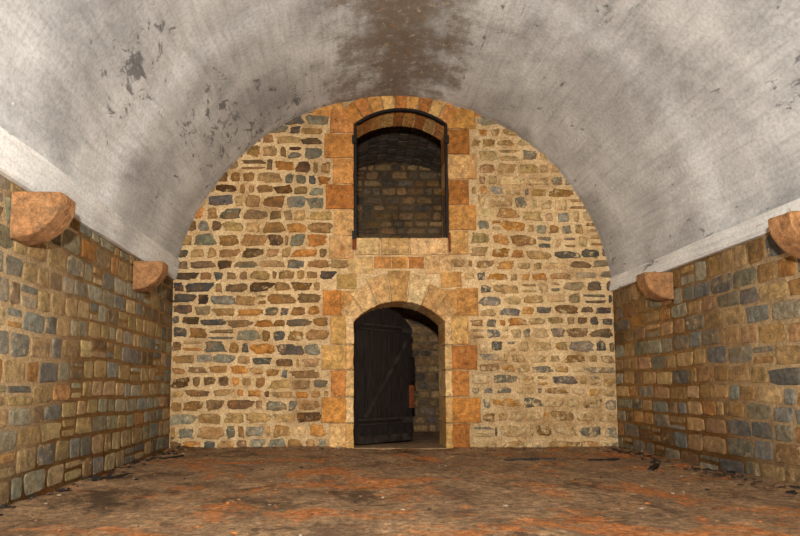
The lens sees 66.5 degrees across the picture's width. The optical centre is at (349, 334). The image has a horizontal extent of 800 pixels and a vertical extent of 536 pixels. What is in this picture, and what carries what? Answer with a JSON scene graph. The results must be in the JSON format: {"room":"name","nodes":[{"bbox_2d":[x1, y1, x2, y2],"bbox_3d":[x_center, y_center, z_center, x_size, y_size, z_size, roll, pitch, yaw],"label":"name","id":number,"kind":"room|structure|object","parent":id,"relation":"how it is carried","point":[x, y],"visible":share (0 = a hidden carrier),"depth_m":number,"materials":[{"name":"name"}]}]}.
{"room":"vaulted stone cellar","nodes":[
{"label":"vaulted stone cellar","id":0,"kind":"room"},
{"bbox_2d":[0,175,172,505],"bbox_3d":[-2.790,-0.011,3.344,0.510,2.517,11.879,0,-5,0],"label":"wall","id":1,"kind":"structure","parent":0,"point":[85,355],"depth_m":5.58,"materials":[{"name":"stone"}]},
{"bbox_2d":[10,191,75,245],"bbox_3d":[-2.348,-0.889,4.665,0.375,0.365,0.260,0,-5,0],"label":"stone corbel","id":2,"kind":"object","parent":1,"relation":"attached to","point":[36,217],"visible":1,"depth_m":4.54,"materials":[{"name":"orange stone"}]},
{"bbox_2d":[0,127,179,279],"bbox_3d":[-2.656,-1.434,3.172,0.385,0.337,11.270,0,-5,0],"label":"trim","id":3,"kind":"structure","parent":1,"relation":"on","point":[20,164],"depth_m":5.57,"materials":[{"name":"paint"}]},
{"bbox_2d":[132,261,167,291],"bbox_3d":[-2.359,-0.688,7.197,0.352,0.344,0.220,0,-5,0],"label":"stone corbel","id":4,"kind":"object","parent":1,"relation":"attached to","point":[147,275],"visible":1,"depth_m":7.09,"materials":[{"name":"orange stone"}]},
{"bbox_2d":[169,96,617,449],"bbox_3d":[0.618,-1.008,9.064,6.925,5.500,0.656,0,-5,0],"label":"wall","id":5,"kind":"structure","parent":0,"point":[270,287],"depth_m":8.74,"materials":[{"name":"stone"}]},
{"bbox_2d":[354,308,414,443],"bbox_3d":[0.536,0.596,9.207,1.270,2.030,0.100,5,-7,-44],"label":"door","id":6,"kind":"structure","parent":5,"relation":"in","point":[384,363],"depth_m":9.17,"materials":[{"name":"brown wood"}]},
{"bbox_2d":[352,108,450,251],"bbox_3d":[0.743,-2.275,8.877,1.425,2.151,0.090,0,-5,0],"label":"window","id":7,"kind":"structure","parent":5,"relation":"in","point":[354,137],"depth_m":8.88,"materials":[{"name":"black metal"}]},
{"bbox_2d":[353,432,439,443],"bbox_3d":[0.900,1.808,10.267,4.200,0.100,3.430,0,-5,0],"label":"floor","id":8,"kind":"structure","parent":0,"point":[418,437],"depth_m":10.15,"materials":[{"name":"brown stone"}]},
{"bbox_2d":[353,163,441,431],"bbox_3d":[0.900,-0.921,12.353,4.400,5.900,0.348,0,-5,0],"label":"wall","id":9,"kind":"structure","parent":0,"point":[395,200],"depth_m":12.34,"materials":[{"name":"stone"}]},
{"bbox_2d":[357,126,440,173],"bbox_3d":[0.900,-2.669,10.959,4.080,2.040,2.830,0,-5,0],"label":"ceiling","id":10,"kind":"structure","parent":0,"point":[392,144],"depth_m":11.54,"materials":[{"name":"stone"}]},
{"bbox_2d":[0,0,799,276],"bbox_3d":[0.641,-2.686,3.287,6.447,2.799,11.283,0,-5,0],"label":"ceiling","id":11,"kind":"structure","parent":0,"point":[674,124],"depth_m":6.49,"materials":[{"name":"paint"}]},
{"bbox_2d":[0,445,799,535],"bbox_3d":[0.618,1.115,2.959,6.425,0.125,11.290,0,-5,0],"label":"floor","id":12,"kind":"structure","parent":0,"point":[738,510],"depth_m":4.78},
{"bbox_2d":[0,446,799,535],"bbox_3d":[0.624,1.329,5.441,6.245,0.135,6.133,0,-5,0],"label":"debris","id":13,"kind":"object","parent":12,"relation":"on","point":[654,466],"visible":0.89,"depth_m":5.87,"materials":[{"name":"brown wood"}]},
{"bbox_2d":[613,233,799,485],"bbox_3d":[4.025,0.067,3.342,0.509,2.360,11.870,0,-5,0],"label":"wall","id":14,"kind":"structure","parent":0,"point":[708,376],"depth_m":6.24,"materials":[{"name":"stone"}]},
{"bbox_2d":[636,272,673,301],"bbox_3d":[3.605,-0.568,7.187,0.330,0.324,0.220,0,-5,0],"label":"stone corbel","id":15,"kind":"object","parent":14,"relation":"attached to","point":[658,286],"visible":1,"depth_m":7.08,"materials":[{"name":"orange stone"}]},
{"bbox_2d":[609,198,799,291],"bbox_3d":[3.907,-1.223,3.154,0.352,0.234,11.270,0,-5,0],"label":"trim","id":16,"kind":"structure","parent":14,"relation":"on","point":[756,227],"depth_m":6.33,"materials":[{"name":"paint"}]},
{"bbox_2d":[768,211,799,258],"bbox_3d":[3.588,-0.783,4.817,0.364,0.355,0.260,0,-5,0],"label":"stone corbel","id":17,"kind":"object","parent":14,"relation":"attached to","point":[784,229],"visible":1,"depth_m":4.81,"materials":[{"name":"orange stone"}]}
]}

